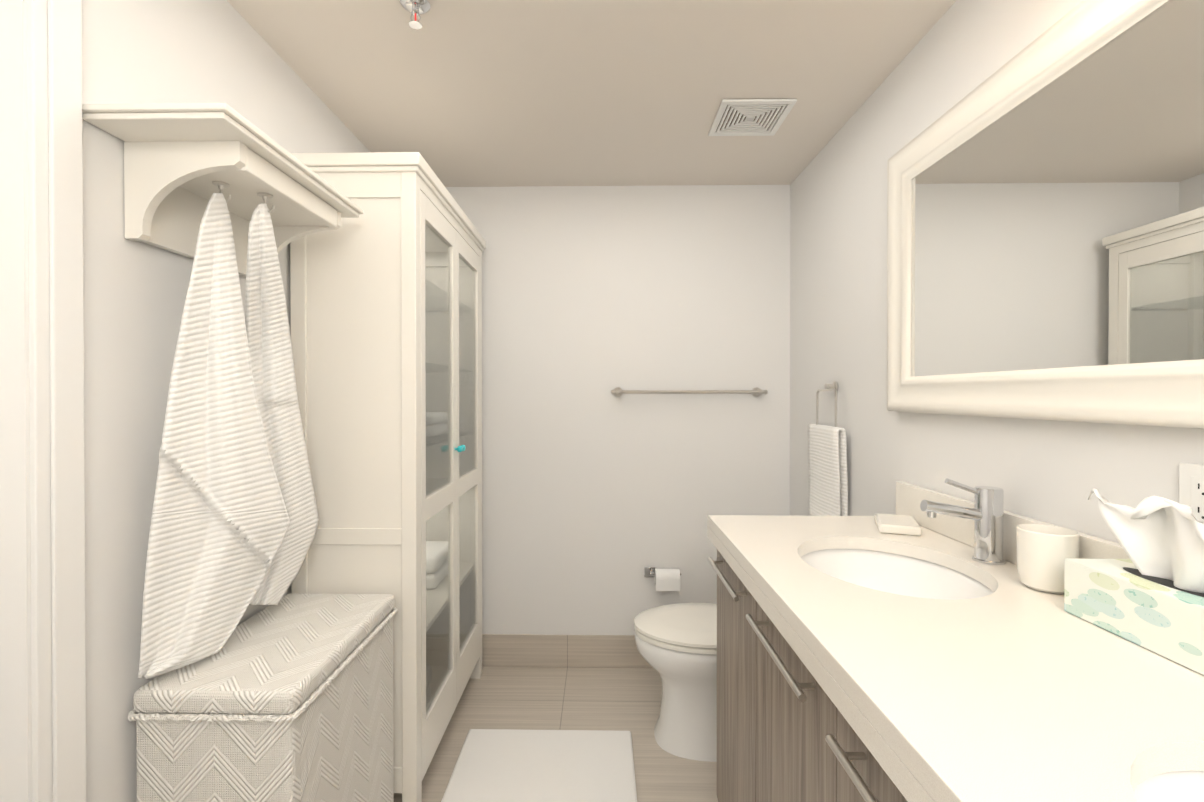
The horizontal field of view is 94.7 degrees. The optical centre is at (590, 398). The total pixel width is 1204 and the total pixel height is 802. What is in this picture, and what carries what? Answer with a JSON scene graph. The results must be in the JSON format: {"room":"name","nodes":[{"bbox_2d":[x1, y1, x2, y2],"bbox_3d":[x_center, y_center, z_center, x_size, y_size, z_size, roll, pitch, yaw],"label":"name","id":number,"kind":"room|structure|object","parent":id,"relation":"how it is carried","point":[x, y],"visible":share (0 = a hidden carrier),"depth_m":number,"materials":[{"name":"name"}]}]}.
{"room":"bathroom","nodes":[
{"label":"bathroom","id":0,"kind":"room"},
{"bbox_2d":[0,0,369,801],"bbox_3d":[-0.942,0.143,0.980,0.120,2.240,3.240,0,0,1],"label":"wall","id":1,"kind":"structure","parent":0,"point":[92,300],"depth_m":0.99,"materials":[{"name":"white paint"}]},
{"bbox_2d":[82,103,362,678],"bbox_3d":[-0.763,0.014,1.264,0.262,1.067,0.582,0,0,1],"label":"wall shelf","id":2,"kind":"object","parent":1,"relation":"attached to","point":[224,196],"visible":1,"depth_m":1.16,"materials":[{"name":"white fabric"}]},
{"bbox_2d":[394,666,717,801],"bbox_3d":[-0.005,1.303,0.971,1.995,0.080,3.440,0,0,1],"label":"floor","id":3,"kind":"structure","parent":0,"point":[570,698],"depth_m":2.20,"materials":[{"name":"tile"}]},
{"bbox_2d":[127,593,397,801],"bbox_3d":[-0.725,0.910,1.336,0.334,0.700,0.556,0,0,1],"label":"hamper","id":4,"kind":"object","parent":3,"relation":"on","point":[288,698],"visible":1,"depth_m":1.14,"materials":[{"name":"beige fabric"}]},
{"bbox_2d":[290,152,485,801],"bbox_3d":[-0.672,0.270,2.071,0.398,1.970,0.932,0,0,1],"label":"tall cabinet","id":5,"kind":"object","parent":3,"relation":"on","point":[386,312],"visible":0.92,"depth_m":1.63,"materials":[{"name":"white paint"}]},
{"bbox_2d":[441,729,636,801],"bbox_3d":[-0.160,1.247,1.648,0.606,0.022,0.850,0,0,1],"label":"bath mat","id":6,"kind":"object","parent":3,"relation":"on","point":[505,765],"visible":0.94,"depth_m":1.86,"materials":[{"name":"white fabric"}]},
{"bbox_2d":[634,603,716,761],"bbox_3d":[0.530,0.865,2.063,0.740,0.782,0.416,0,0,1],"label":"toilet","id":7,"kind":"object","parent":3,"relation":"on","point":[676,645],"visible":0.35,"depth_m":1.95,"materials":[{"name":"white ceramic"}]},
{"bbox_2d":[707,522,942,801],"bbox_3d":[0.597,0.821,0.559,0.572,0.890,2.104,0,0,1],"label":"bathroom vanity","id":8,"kind":"object","parent":3,"relation":"on","point":[789,729],"depth_m":1.01,"materials":[{"name":"laminate"}]},
{"bbox_2d":[707,514,1203,801],"bbox_3d":[0.602,0.361,0.556,0.562,0.030,2.104,0,0,1],"label":"countertop","id":9,"kind":"structure","parent":8,"relation":"on","point":[960,688],"depth_m":0.70,"materials":[{"name":"beige stone"}]},
{"bbox_2d":[875,513,921,535],"bbox_3d":[0.801,0.327,1.450,0.094,0.022,0.150,0,0,23],"label":"soap dish","id":10,"kind":"object","parent":9,"relation":"on","point":[897,524],"visible":0.98,"depth_m":1.40,"materials":[{"name":"white ceramic"}]},
{"bbox_2d":[775,538,1042,601],"bbox_3d":[0.620,0.442,1.159,0.419,0.164,0.509,0,0,1],"label":"sink","id":11,"kind":"object","parent":9,"relation":"in","point":[861,569],"depth_m":1.28,"materials":[{"name":"white ceramic"}]},
{"bbox_2d":[915,478,1014,565],"bbox_3d":[0.782,0.254,1.167,0.166,0.173,0.059,0,0,1],"label":"faucet","id":12,"kind":"object","parent":9,"relation":"on","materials":[{"name":"silver metal"}]},
{"bbox_2d":[1016,524,1079,593],"bbox_3d":[0.824,0.288,1.001,0.089,0.106,0.089,0,0,1],"label":"cup","id":13,"kind":"object","parent":9,"relation":"on","point":[1044,552],"visible":0.88,"depth_m":0.97,"materials":[{"name":"white ceramic"}]},
{"bbox_2d":[1023,742,1203,801],"bbox_3d":[0.606,0.447,0.349,0.419,0.164,0.509,0,0,1],"label":"sink","id":14,"kind":"object","parent":9,"relation":"in","point":[1100,771],"depth_m":0.55,"materials":[{"name":"white ceramic"}]},
{"bbox_2d":[1064,489,1203,674],"bbox_3d":[0.814,0.240,0.785,0.104,0.206,0.272,0,0,1],"label":"tissue box","id":15,"kind":"object","parent":9,"relation":"on","point":[1149,594],"visible":1,"depth_m":0.78,"materials":[{"name":"cardboard"},{"name":"paper"}]},
{"bbox_2d":[227,0,956,186],"bbox_3d":[-0.005,-1.017,0.955,1.995,0.080,3.440,0,0,1],"label":"ceiling","id":16,"kind":"structure","parent":0,"point":[484,93],"depth_m":1.69,"materials":[{"name":"beige paint"}]},
{"bbox_2d":[400,0,430,28],"bbox_3d":[-0.434,-0.951,1.373,0.072,0.054,0.072,0,0,1],"label":"sprinkler","id":17,"kind":"object","parent":16,"relation":"attached to","point":[415,8],"visible":0.96,"depth_m":1.37,"materials":[{"name":"silver metal"}]},
{"bbox_2d":[708,99,796,135],"bbox_3d":[0.555,-0.978,1.936,0.244,0.008,0.244,0,0,1],"label":"ceiling vent","id":18,"kind":"object","parent":16,"relation":"in","point":[747,117],"visible":0.98,"depth_m":1.92,"materials":[{"name":"white plastic"}]},
{"bbox_2d":[445,185,789,634],"bbox_3d":[0.025,0.132,2.633,1.995,2.240,0.100,0,0,1],"label":"wall","id":19,"kind":"structure","parent":0,"point":[597,496],"depth_m":2.58,"materials":[{"name":"white paint"}]},
{"bbox_2d":[482,634,652,667],"bbox_3d":[0.012,1.177,2.585,1.770,0.150,0.010,0,0,1],"label":"baseboard","id":20,"kind":"structure","parent":19,"relation":"attached to","point":[534,650],"depth_m":2.56,"materials":[{"name":"tile"}]},
{"bbox_2d":[644,567,680,590],"bbox_3d":[0.329,0.817,2.530,0.163,0.087,0.097,0,0,1],"label":"toilet paper holder","id":21,"kind":"object","parent":19,"relation":"attached to","point":[667,579],"visible":1,"depth_m":2.48,"materials":[{"name":"white paper"}]},
{"bbox_2d":[611,387,767,396],"bbox_3d":[0.447,-0.031,2.538,0.710,0.044,0.066,0,0,1],"label":"towel rail","id":22,"kind":"object","parent":19,"relation":"attached to","point":[755,392],"visible":1,"depth_m":2.51,"materials":[{"name":"silver metal"}]},
{"bbox_2d":[790,0,1203,543],"bbox_3d":[0.942,0.143,0.896,0.100,2.240,3.340,0,0,1],"label":"wall","id":23,"kind":"structure","parent":0,"point":[1054,472],"depth_m":1.61,"materials":[{"name":"white paint"}]},
{"bbox_2d":[807,381,847,515],"bbox_3d":[0.882,0.194,2.063,0.056,0.517,0.271,0,0,1],"label":"towel ring","id":24,"kind":"object","parent":23,"relation":"attached to","point":[827,464],"visible":0.98,"depth_m":2.01,"materials":[{"name":"white fabric"}]},
{"bbox_2d":[807,424,847,515],"bbox_3d":[0.875,0.276,2.063,0.043,0.353,0.271,0,0,1],"label":"hand towel","id":25,"kind":"object","parent":24,"relation":"hanging from","point":[827,448],"depth_m":2.00,"materials":[{"name":"white fabric"}]},
{"bbox_2d":[896,482,1129,565],"bbox_3d":[0.872,0.295,0.551,0.021,0.099,2.104,0,0,1],"label":"backsplash","id":26,"kind":"structure","parent":23,"relation":"attached to","point":[1090,547],"depth_m":1.31,"materials":[{"name":"beige stone"}]},
{"bbox_2d":[887,0,1203,428],"bbox_3d":[0.869,-0.328,0.804,0.036,0.740,1.650,0,0,1],"label":"mirror","id":27,"kind":"object","parent":23,"relation":"attached to","point":[1045,225],"visible":1,"depth_m":1.02,"materials":[{"name":"white paint"}]},
{"bbox_2d":[1179,463,1203,523],"bbox_3d":[0.883,0.146,0.797,0.007,0.100,0.072,0,0,1],"label":"electrical outlet","id":28,"kind":"object","parent":23,"relation":"attached to","point":[1191,485],"visible":0.77,"depth_m":0.81,"materials":[{"name":"white plastic"}]}
]}

